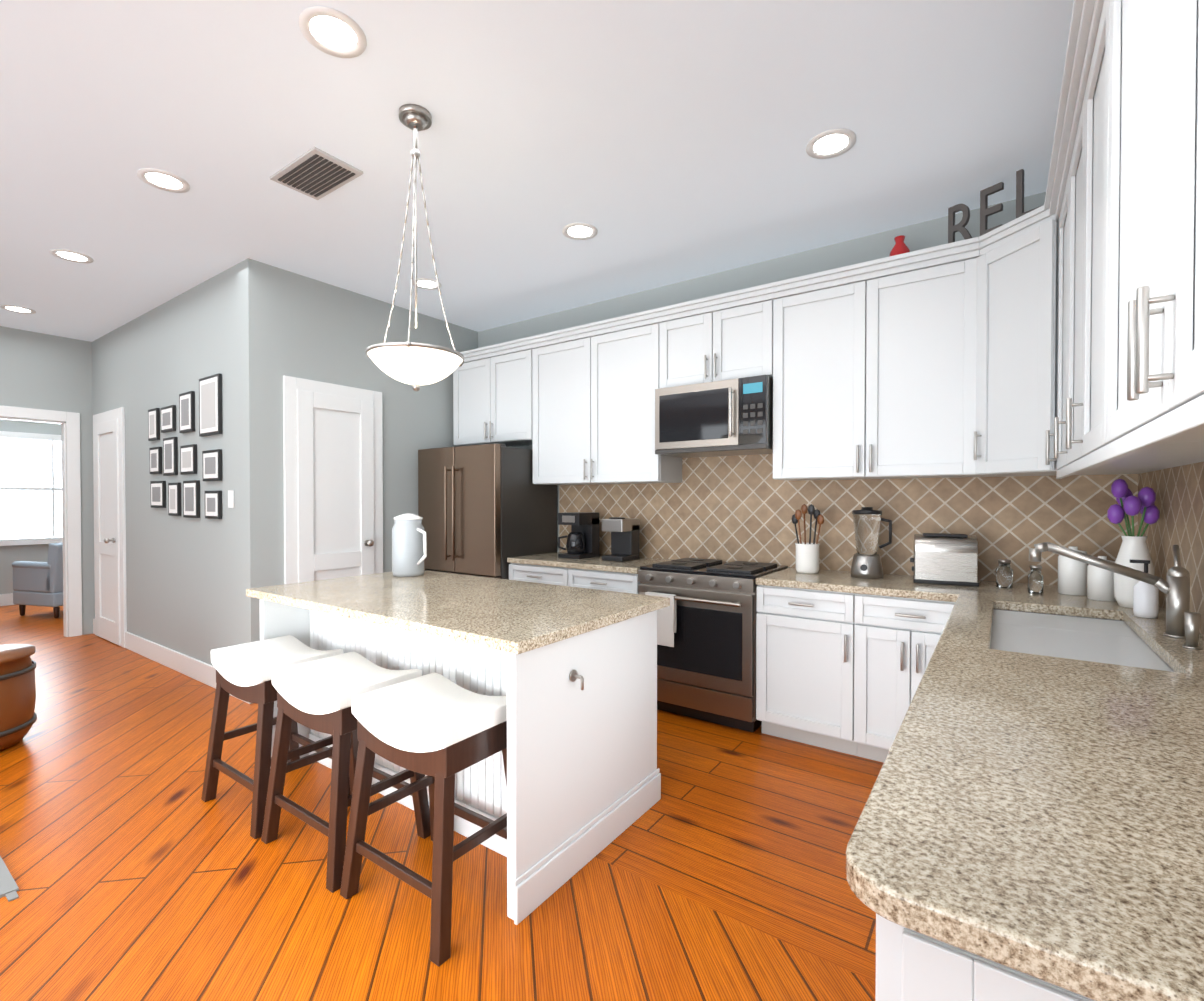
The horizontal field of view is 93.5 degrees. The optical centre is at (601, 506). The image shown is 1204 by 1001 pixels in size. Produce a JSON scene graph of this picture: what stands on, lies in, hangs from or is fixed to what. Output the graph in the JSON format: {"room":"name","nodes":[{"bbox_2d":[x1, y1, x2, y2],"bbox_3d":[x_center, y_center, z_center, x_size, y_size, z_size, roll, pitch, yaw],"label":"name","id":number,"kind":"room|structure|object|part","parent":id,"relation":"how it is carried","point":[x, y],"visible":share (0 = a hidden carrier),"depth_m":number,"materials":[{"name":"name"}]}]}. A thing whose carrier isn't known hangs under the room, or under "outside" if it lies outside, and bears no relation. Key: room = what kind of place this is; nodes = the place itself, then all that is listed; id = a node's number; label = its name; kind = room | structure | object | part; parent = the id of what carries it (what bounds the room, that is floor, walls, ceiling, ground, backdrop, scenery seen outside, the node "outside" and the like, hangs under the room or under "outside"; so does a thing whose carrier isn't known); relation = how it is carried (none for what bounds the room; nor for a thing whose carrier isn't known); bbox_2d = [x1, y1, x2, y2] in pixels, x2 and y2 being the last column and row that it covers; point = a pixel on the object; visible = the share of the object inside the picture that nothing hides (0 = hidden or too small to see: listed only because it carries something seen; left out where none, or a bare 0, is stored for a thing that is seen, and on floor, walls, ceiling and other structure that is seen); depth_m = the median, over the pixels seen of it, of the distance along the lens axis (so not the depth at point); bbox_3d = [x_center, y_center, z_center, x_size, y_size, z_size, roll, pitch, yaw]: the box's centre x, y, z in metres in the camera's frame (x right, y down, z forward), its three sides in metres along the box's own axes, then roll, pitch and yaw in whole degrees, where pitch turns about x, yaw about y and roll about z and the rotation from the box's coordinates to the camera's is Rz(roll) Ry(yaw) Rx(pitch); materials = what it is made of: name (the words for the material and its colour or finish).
{"room":"kitchen","nodes":[
{"label":"kitchen","id":0,"kind":"room"},
{"bbox_2d":[0,419,60,593],"bbox_3d":[-7.885,-0.202,6.994,0.100,2.950,4.100,0,1,35],"label":"wall","id":1,"kind":"structure","parent":0,"point":[10,555],"depth_m":7.36,"materials":[{"name":"grey paint"}]},
{"bbox_2d":[0,593,16,605],"bbox_3d":[-7.837,1.198,6.976,0.016,0.150,3.900,0,1,35],"label":"baseboard","id":2,"kind":"structure","parent":1,"relation":"attached to","point":[5,599],"depth_m":7.26,"materials":[{"name":"white wood"}]},
{"bbox_2d":[0,431,62,545],"bbox_3d":[-7.360,-0.235,7.602,0.050,1.460,1.160,0,1,35],"label":"room window","id":3,"kind":"structure","parent":1,"relation":"in","point":[30,488],"depth_m":7.43,"materials":[{"name":"white glass"}]},
{"bbox_2d":[0,326,94,634],"bbox_3d":[-6.723,-0.163,3.607,0.100,2.950,8.300,0,1,35],"label":"wall","id":4,"kind":"structure","parent":0,"point":[44,371],"depth_m":5.56,"materials":[{"name":"grey paint"}]},
{"bbox_2d":[0,405,81,636],"bbox_3d":[-5.592,0.184,5.200,0.120,2.220,1.200,0,1,35],"label":"trim","id":5,"kind":"structure","parent":4,"relation":"attached to","point":[69,422],"depth_m":5.60,"materials":[{"name":"white wood"}]},
{"bbox_2d":[92,258,265,665],"bbox_3d":[-3.717,-0.176,4.792,3.450,2.950,0.100,0,1,35],"label":"wall","id":6,"kind":"structure","parent":0,"point":[189,581],"depth_m":4.25,"materials":[{"name":"grey paint"}]},
{"bbox_2d":[94,419,120,645],"bbox_3d":[-4.748,0.236,5.391,0.680,2.090,0.110,0,1,35],"label":"hall door","id":7,"kind":"structure","parent":6,"relation":"in","point":[107,530],"depth_m":5.42,"materials":[{"name":"white wood"}]},
{"bbox_2d":[93,407,126,647],"bbox_3d":[-4.721,0.191,5.429,0.880,2.200,0.022,0,1,35],"label":"door frame","id":8,"kind":"structure","parent":6,"relation":"attached to","point":[118,414],"depth_m":5.19,"materials":[{"name":"white wood"}]},
{"bbox_2d":[148,408,159,440],"bbox_3d":[-3.732,-0.681,4.718,0.200,0.260,0.024,0,1,35],"label":"picture frame","id":9,"kind":"object","parent":6,"relation":"attached to","point":[152,412],"depth_m":4.71,"materials":[{"name":"black"}]},
{"bbox_2d":[149,447,159,473],"bbox_3d":[-3.703,-0.380,4.701,0.220,0.220,0.024,0,1,35],"label":"picture frame","id":10,"kind":"object","parent":6,"relation":"attached to","point":[154,453],"depth_m":4.68,"materials":[{"name":"black"}]},
{"bbox_2d":[150,481,163,507],"bbox_3d":[-3.665,-0.100,4.677,0.280,0.220,0.024,0,1,35],"label":"picture frame","id":11,"kind":"object","parent":6,"relation":"attached to","point":[157,487],"depth_m":4.65,"materials":[{"name":"black"}]},
{"bbox_2d":[156,405,175,436],"bbox_3d":[-3.472,-0.699,4.534,0.260,0.200,0.024,0,1,35],"label":"picture frame","id":12,"kind":"object","parent":6,"relation":"attached to","point":[168,414],"depth_m":4.53,"materials":[{"name":"black"}]},
{"bbox_2d":[160,437,176,475],"bbox_3d":[-3.443,-0.398,4.518,0.240,0.300,0.024,0,1,35],"label":"picture frame","id":13,"kind":"object","parent":6,"relation":"attached to","point":[169,444],"depth_m":4.50,"materials":[{"name":"black"}]},
{"bbox_2d":[164,481,179,515],"bbox_3d":[-3.375,-0.058,4.474,0.200,0.260,0.024,0,1,35],"label":"picture frame","id":14,"kind":"object","parent":6,"relation":"attached to","point":[173,488],"depth_m":4.46,"materials":[{"name":"black"}]},
{"bbox_2d":[93,619,252,703],"bbox_3d":[-3.742,1.224,4.756,3.463,0.150,0.016,0,1,35],"label":"baseboard","id":15,"kind":"structure","parent":6,"relation":"attached to","point":[197,670],"depth_m":4.52,"materials":[{"name":"white"}]},
{"bbox_2d":[176,441,196,474],"bbox_3d":[-3.144,-0.356,4.307,0.260,0.220,0.024,0,1,35],"label":"picture frame","id":16,"kind":"object","parent":6,"relation":"attached to","point":[187,452],"depth_m":4.30,"materials":[{"name":"black"}]},
{"bbox_2d":[179,391,194,432],"bbox_3d":[-3.163,-0.716,4.316,0.240,0.300,0.024,0,1,35],"label":"picture frame","id":17,"kind":"object","parent":6,"relation":"attached to","point":[186,400],"depth_m":4.29,"materials":[{"name":"black"}]},
{"bbox_2d":[180,480,199,517],"bbox_3d":[-3.105,-0.056,4.283,0.260,0.280,0.024,0,1,35],"label":"picture frame","id":18,"kind":"object","parent":6,"relation":"attached to","point":[191,491],"depth_m":4.26,"materials":[{"name":"black"}]},
{"bbox_2d":[192,373,221,436],"bbox_3d":[-2.816,-0.723,4.072,0.340,0.420,0.024,0,1,35],"label":"picture frame","id":19,"kind":"object","parent":6,"relation":"attached to","point":[210,405],"depth_m":4.04,"materials":[{"name":"black"}]},
{"bbox_2d":[196,449,221,484],"bbox_3d":[-2.797,-0.293,4.063,0.280,0.220,0.024,0,1,35],"label":"picture frame","id":20,"kind":"object","parent":6,"relation":"attached to","point":[212,459],"depth_m":4.04,"materials":[{"name":"black"}]},
{"bbox_2d":[205,491,221,518],"bbox_3d":[-2.787,-0.013,4.060,0.240,0.200,0.024,0,1,35],"label":"picture frame","id":21,"kind":"object","parent":6,"relation":"attached to","point":[213,499],"depth_m":4.03,"materials":[{"name":"black"}]},
{"bbox_2d":[228,490,233,507],"bbox_3d":[-2.561,-0.051,3.908,0.080,0.120,0.012,0,1,35],"label":"light switch","id":22,"kind":"object","parent":6,"relation":"attached to","point":[230,498],"visible":0.93,"depth_m":3.90,"materials":[{"name":"white plastic"}]},
{"bbox_2d":[264,263,477,585],"bbox_3d":[-1.769,-0.175,4.649,0.100,2.950,1.910,0,1,35],"label":"wall","id":23,"kind":"structure","parent":0,"point":[317,330],"depth_m":4.34,"materials":[{"name":"grey paint"}]},
{"bbox_2d":[283,375,382,583],"bbox_3d":[-1.984,0.197,4.243,0.022,2.215,0.760,0,1,35],"label":"door frame","id":24,"kind":"structure","parent":23,"relation":"attached to","point":[292,386],"depth_m":3.98,"materials":[{"name":"white wood"}]},
{"bbox_2d":[297,390,373,582],"bbox_3d":[-1.945,0.235,4.216,0.110,2.120,0.590,0,1,35],"label":"pantry door","id":25,"kind":"structure","parent":23,"relation":"in","point":[335,480],"depth_m":4.21,"materials":[{"name":"white wood"}]},
{"bbox_2d":[0,605,883,1000],"bbox_3d":[-4.620,1.346,2.877,13.200,0.050,9.500,0,1,35],"label":"floor","id":26,"kind":"structure","parent":0,"point":[138,867],"depth_m":2.01,"materials":[{"name":"brown wood"}]},
{"bbox_2d":[0,856,18,901],"bbox_3d":[-3.791,1.326,1.926,2.950,0.013,2.100,0,1,35],"label":"living room rug","id":27,"kind":"object","parent":26,"relation":"on","point":[9,888],"visible":1,"depth_m":1.98,"materials":[{"name":"grey fabric"}]},
{"bbox_2d":[0,644,36,750],"bbox_3d":[-3.411,1.055,3.062,0.504,0.500,0.504,0,1,35],"label":"side table","id":28,"kind":"object","parent":26,"relation":"on","point":[18,716],"visible":1,"depth_m":3.08,"materials":[{"name":"brown wood"}]},
{"bbox_2d":[12,542,62,618],"bbox_3d":[-6.392,0.843,6.822,0.736,0.864,0.740,0,1,15],"label":"armchair","id":29,"kind":"object","parent":26,"relation":"on","point":[37,583],"visible":0.52,"depth_m":6.46,"materials":[{"name":"grey fabric"}]},
{"bbox_2d":[201,635,349,838],"bbox_3d":[-1.475,0.987,2.579,0.524,0.675,0.423,0,1,35],"label":"stool","id":30,"kind":"object","parent":26,"relation":"on","point":[243,672],"visible":0.62,"depth_m":2.50,"materials":[{"name":"brown wood"}]},
{"bbox_2d":[261,651,430,892],"bbox_3d":[-1.020,0.991,2.270,0.524,0.675,0.423,0,1,35],"label":"stool","id":31,"kind":"object","parent":26,"relation":"on","point":[317,695],"visible":0.79,"depth_m":2.20,"materials":[{"name":"brown wood"}]},
{"bbox_2d":[340,672,506,966],"bbox_3d":[-0.565,0.995,1.962,0.524,0.675,0.423,0,1,35],"label":"stool","id":32,"kind":"object","parent":26,"relation":"on","point":[440,731],"visible":0.85,"depth_m":1.85,"materials":[{"name":"brown wood"}]},
{"bbox_2d":[257,598,669,924],"bbox_3d":[-0.710,0.886,2.678,1.806,0.876,0.935,0,1,35],"label":"kitchen island","id":33,"kind":"object","parent":26,"relation":"on","point":[569,672],"depth_m":2.19,"materials":[{"name":"white wood"}]},
{"bbox_2d":[246,570,669,653],"bbox_3d":[-0.728,0.427,2.679,1.840,0.038,0.985,0,1,35],"label":"island countertop","id":34,"kind":"structure","parent":33,"relation":"on","point":[506,616],"depth_m":2.41,"materials":[{"name":"beige stone"}]},
{"bbox_2d":[392,513,426,576],"bbox_3d":[-1.099,0.219,3.283,0.254,0.360,0.180,0,1,35],"label":"pitcher","id":35,"kind":"object","parent":34,"relation":"on","point":[409,547],"visible":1,"depth_m":3.23,"materials":[{"name":"white ceramic"}]},
{"bbox_2d":[418,443,556,579],"bbox_3d":[-0.978,0.406,4.763,0.910,1.785,0.786,0,1,35],"label":"refrigerator","id":36,"kind":"object","parent":26,"relation":"on","point":[486,510],"visible":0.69,"depth_m":4.44,"materials":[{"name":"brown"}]},
{"bbox_2d":[507,560,572,586],"bbox_3d":[-0.273,0.866,4.391,0.639,0.875,0.624,0,1,35],"label":"base cabinet","id":37,"kind":"object","parent":26,"relation":"on","point":[554,574],"depth_m":4.12,"materials":[{"name":"white wood"}]},
{"bbox_2d":[573,568,640,593],"bbox_3d":[0.150,0.869,4.093,0.638,0.875,0.624,0,1,35],"label":"base cabinet","id":38,"kind":"object","parent":26,"relation":"on","point":[590,578],"depth_m":3.80,"materials":[{"name":"white wood"}]},
{"bbox_2d":[507,552,670,571],"bbox_3d":[-0.066,0.409,4.233,1.159,0.038,0.635,0,1,35],"label":"countertop","id":39,"kind":"structure","parent":38,"relation":"on","point":[546,558],"depth_m":4.04,"materials":[{"name":"beige stone"}]},
{"bbox_2d":[558,512,598,558],"bbox_3d":[-0.180,0.217,4.347,0.208,0.340,0.262,0,1,35],"label":"coffee maker","id":40,"kind":"object","parent":39,"relation":"on","point":[582,539],"visible":1,"depth_m":4.29,"materials":[{"name":"black plastic"}]},
{"bbox_2d":[602,517,639,561],"bbox_3d":[0.138,0.234,4.149,0.180,0.311,0.240,0,1,35],"label":"pod coffee maker","id":41,"kind":"object","parent":39,"relation":"on","point":[625,538],"visible":1,"depth_m":4.11,"materials":[{"name":"black plastic"}]},
{"bbox_2d":[638,558,787,731],"bbox_3d":[0.700,0.839,3.643,0.764,0.946,0.709,0,1,35],"label":"range","id":42,"kind":"object","parent":26,"relation":"on","point":[706,644],"visible":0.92,"depth_m":3.38,"materials":[{"name":"silver metal"}]},
{"bbox_2d":[875,924,1076,1000],"bbox_3d":[0.749,0.909,0.704,0.669,0.875,0.498,0,1,35],"label":"base cabinet","id":43,"kind":"object","parent":26,"relation":"on","point":[907,969],"depth_m":0.64,"materials":[{"name":"white wood"}]},
{"bbox_2d":[756,568,1203,1000],"bbox_3d":[1.041,0.435,1.988,1.678,0.038,3.032,0,1,35],"label":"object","id":44,"kind":"structure","parent":43,"relation":"on","point":[1037,818],"depth_m":0.93,"materials":[{"name":"beige stone"}]},
{"bbox_2d":[791,504,823,573],"bbox_3d":[1.240,0.192,3.421,0.194,0.413,0.146,0,1,35],"label":"utensil crock","id":45,"kind":"object","parent":44,"relation":"on","point":[807,558],"visible":1,"depth_m":3.38,"materials":[{"name":"white ceramic"}]},
{"bbox_2d":[851,507,891,578],"bbox_3d":[1.526,0.202,3.217,0.213,0.397,0.175,0,1,35],"label":"blender","id":46,"kind":"object","parent":44,"relation":"on","point":[866,563],"visible":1,"depth_m":3.17,"materials":[{"name":"silver metal"}]},
{"bbox_2d":[910,533,978,586],"bbox_3d":[1.809,0.274,3.008,0.305,0.258,0.180,0,1,27],"label":"toaster","id":47,"kind":"object","parent":44,"relation":"on","point":[945,559],"visible":0.98,"depth_m":2.94,"materials":[{"name":"silver metal"}]},
{"bbox_2d":[996,559,1012,587],"bbox_3d":[2.022,0.336,2.849,0.070,0.138,0.068,0,1,35],"label":"spice jar","id":48,"kind":"object","parent":44,"relation":"on","point":[1004,574],"depth_m":2.82,"materials":[{"name":"clear glass"}]},
{"bbox_2d":[1028,565,1043,593],"bbox_3d":[2.051,0.343,2.681,0.060,0.128,0.058,0,1,35],"label":"spice jar","id":49,"kind":"object","parent":44,"relation":"on","point":[1035,578],"depth_m":2.66,"materials":[{"name":"clear glass"}]},
{"bbox_2d":[1058,546,1086,595],"bbox_3d":[2.199,0.297,2.648,0.110,0.220,0.108,0,1,35],"label":"canister","id":50,"kind":"object","parent":44,"relation":"on","point":[1079,578],"depth_m":2.62,"materials":[{"name":"white ceramic"}]},
{"bbox_2d":[1001,608,1164,667],"bbox_3d":[1.602,0.537,1.959,0.432,0.189,0.992,0,1,35],"label":"sink","id":51,"kind":"object","parent":44,"relation":"in","point":[1031,629],"depth_m":1.99,"materials":[{"name":"white ceramic"}]},
{"bbox_2d":[1082,552,1115,600],"bbox_3d":[2.204,0.314,2.499,0.100,0.190,0.098,0,1,35],"label":"canister","id":52,"kind":"object","parent":44,"relation":"on","point":[1098,583],"depth_m":2.47,"materials":[{"name":"white ceramic"}]},
{"bbox_2d":[1029,542,1201,649],"bbox_3d":[1.680,0.272,1.886,0.414,0.291,0.295,0,1,35],"label":"faucet","id":53,"kind":"object","parent":44,"relation":"on","point":[1182,621],"visible":0.98,"depth_m":1.82,"materials":[{"name":"silver metal"}]},
{"bbox_2d":[1107,479,1159,607],"bbox_3d":[2.173,0.147,2.323,0.159,0.527,0.222,0,1,35],"label":"flower vase","id":54,"kind":"object","parent":44,"relation":"on","point":[1133,546],"visible":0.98,"depth_m":2.29,"materials":[{"name":"white ceramic"}]},
{"bbox_2d":[1130,559,1158,617],"bbox_3d":[2.035,0.307,2.128,0.080,0.212,0.070,0,1,35],"label":"soap bottle","id":55,"kind":"object","parent":44,"relation":"on","point":[1145,600],"visible":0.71,"depth_m":2.11,"materials":[{"name":"white ceramic"}]},
{"bbox_2d":[0,0,1073,341],"bbox_3d":[-4.620,-1.654,2.842,13.200,0.050,9.500,0,1,35],"label":"ceiling","id":56,"kind":"structure","parent":0,"point":[658,142],"depth_m":2.50,"materials":[{"name":"white paint"}]},
{"bbox_2d":[0,305,35,313],"bbox_3d":[-4.876,-1.647,4.735,0.209,0.006,0.209,0,1,-4],"label":"recessed light","id":57,"kind":"object","parent":56,"relation":"in","point":[19,309],"depth_m":4.74,"materials":[{"name":"white"}]},
{"bbox_2d":[50,249,93,262],"bbox_3d":[-3.463,-1.635,3.703,0.209,0.006,0.209,0,1,26],"label":"recessed light","id":58,"kind":"object","parent":56,"relation":"in","point":[68,255],"depth_m":3.70,"materials":[{"name":"white"}]},
{"bbox_2d":[137,168,189,192],"bbox_3d":[-2.184,-1.625,2.827,0.209,0.006,0.209,0,1,-4],"label":"recessed light","id":59,"kind":"object","parent":56,"relation":"in","point":[157,178],"depth_m":2.82,"materials":[{"name":"white"}]},
{"bbox_2d":[270,147,362,199],"bbox_3d":[-1.400,-1.619,2.777,0.420,0.015,0.240,0,1,35],"label":"ceiling vent","id":60,"kind":"object","parent":56,"relation":"in","point":[315,173],"visible":1,"depth_m":2.75,"materials":[{"name":"grey metal"}]},
{"bbox_2d":[299,6,366,57],"bbox_3d":[-0.917,-1.614,1.935,0.209,0.006,0.209,0,1,11],"label":"recessed light","id":61,"kind":"object","parent":56,"relation":"in","point":[332,32],"depth_m":1.93,"materials":[{"name":"white"}]},
{"bbox_2d":[366,104,463,390],"bbox_3d":[-0.774,-1.051,2.358,0.396,1.143,0.396,0,1,35],"label":"pendant lamp","id":62,"kind":"object","parent":56,"relation":"hanging from","point":[415,365],"visible":1,"depth_m":2.29,"materials":[{"name":"white glass"}]},
{"bbox_2d":[413,278,441,289],"bbox_3d":[-1.292,-1.640,4.180,0.209,0.006,0.209,0,1,26],"label":"recessed light","id":63,"kind":"object","parent":56,"relation":"in","point":[423,283],"depth_m":4.17,"materials":[{"name":"white"}]},
{"bbox_2d":[562,222,597,239],"bbox_3d":[-0.131,-1.631,3.363,0.209,0.006,0.209,0,1,26],"label":"recessed light","id":64,"kind":"object","parent":56,"relation":"in","point":[575,231],"depth_m":3.36,"materials":[{"name":"white"}]},
{"bbox_2d":[806,128,855,158],"bbox_3d":[1.024,-1.621,2.537,0.209,0.006,0.209,0,1,11],"label":"recessed light","id":65,"kind":"object","parent":56,"relation":"in","point":[831,143],"depth_m":2.53,"materials":[{"name":"white"}]},
{"bbox_2d":[478,192,1045,567],"bbox_3d":[0.742,-0.169,4.111,4.825,2.950,0.100,0,1,35],"label":"wall","id":66,"kind":"structure","parent":0,"point":[926,234],"depth_m":3.81,"materials":[{"name":"grey paint"}]},
{"bbox_2d":[453,344,532,446],"bbox_3d":[-0.844,-0.918,4.938,0.940,0.750,0.354,0,1,35],"label":"upper cabinet","id":67,"kind":"object","parent":66,"relation":"attached to","point":[493,391],"depth_m":4.77,"materials":[{"name":"white wood"}]},
{"bbox_2d":[525,316,684,487],"bbox_3d":[-0.011,-0.731,4.353,1.221,1.110,0.354,0,1,35],"label":"upper cabinet","id":68,"kind":"object","parent":66,"relation":"attached to","point":[594,390],"depth_m":4.15,"materials":[{"name":"white wood"}]},
{"bbox_2d":[661,292,772,387],"bbox_3d":[0.807,-1.037,3.773,0.780,0.485,0.354,0,1,35],"label":"upper cabinet","id":69,"kind":"object","parent":66,"relation":"attached to","point":[730,339],"depth_m":3.60,"materials":[{"name":"white wood"}]},
{"bbox_2d":[655,375,772,457],"bbox_3d":[0.768,-0.567,3.722,0.754,0.435,0.468,0,1,35],"label":"microwave","id":70,"kind":"object","parent":69,"relation":"attached to","point":[731,417],"visible":0.98,"depth_m":3.55,"materials":[{"name":"silver metal"}]},
{"bbox_2d":[769,276,852,483],"bbox_3d":[1.362,-0.720,3.386,0.577,1.110,0.354,0,1,35],"label":"upper cabinet","id":71,"kind":"object","parent":66,"relation":"attached to","point":[810,377],"depth_m":3.29,"materials":[{"name":"white wood"}]},
{"bbox_2d":[559,454,1203,634],"bbox_3d":[0.273,0.002,2.576,3.616,0.815,2.947,0,1,35],"label":"backsplash","id":72,"kind":"structure","parent":66,"relation":"attached to","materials":[{"name":"tile"}]},
{"bbox_2d":[849,248,960,479],"bbox_3d":[1.739,-0.717,3.095,0.618,1.110,0.396,0,1,35],"label":"upper cabinet","id":73,"kind":"object","parent":66,"relation":"attached to","point":[903,313],"depth_m":3.01,"materials":[{"name":"white wood"}]},
{"bbox_2d":[889,235,909,256],"bbox_3d":[1.666,-1.415,3.172,0.110,0.180,0.110,0,1,35],"label":"vase","id":74,"kind":"object","parent":73,"relation":"on","point":[900,247],"visible":0.38,"depth_m":3.14,"materials":[{"name":"red ceramic"}]},
{"bbox_2d":[957,209,1160,479],"bbox_3d":[2.120,-0.712,2.664,0.706,1.110,0.661,0,1,35],"label":"upper cabinet","id":75,"kind":"object","parent":66,"relation":"attached to","point":[997,269],"depth_m":2.71,"materials":[{"name":"white wood"}]},
{"bbox_2d":[948,169,1040,242],"bbox_3d":[1.961,-1.433,2.560,0.056,0.233,0.855,0,1,-19],"label":"sign","id":76,"kind":"object","parent":75,"relation":"on","point":[985,213],"visible":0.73,"depth_m":2.77,"materials":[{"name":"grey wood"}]},
{"bbox_3d":[1.902,-0.696,2.628,0.299,1.072,0.292,0,1,35],"label":"cabinet corner door","id":77,"kind":"part","parent":75,"relation":"part of","materials":[{"name":"white wood"}]},
{"bbox_2d":[1033,148,1188,475],"bbox_3d":[1.935,-0.706,2.151,0.418,1.110,0.547,0,1,35],"label":"upper cabinet","id":78,"kind":"object","parent":0,"relation":"attached to","point":[1049,374],"depth_m":2.44,"materials":[{"name":"white wood"}]},
{"bbox_2d":[1061,96,1203,471],"bbox_3d":[1.704,-0.701,1.768,0.354,1.110,0.591,0,1,35],"label":"upper cabinet","id":79,"kind":"object","parent":0,"relation":"attached to","point":[1067,465],"depth_m":2.01,"materials":[{"name":"white wood"}]},
{"bbox_2d":[1073,0,1203,463],"bbox_3d":[1.434,-0.697,1.384,0.354,1.110,0.591,0,1,35],"label":"upper cabinet","id":80,"kind":"object","parent":0,"relation":"attached to","point":[1087,82],"depth_m":1.64,"materials":[{"name":"white wood"}]},
{"bbox_2d":[1093,0,1203,455],"bbox_3d":[0.971,-0.689,0.727,0.354,1.110,1.261,0,1,35],"label":"upper cabinet","id":81,"kind":"object","parent":0,"relation":"attached to","point":[1148,149],"depth_m":0.96,"materials":[{"name":"white wood"}]}
]}

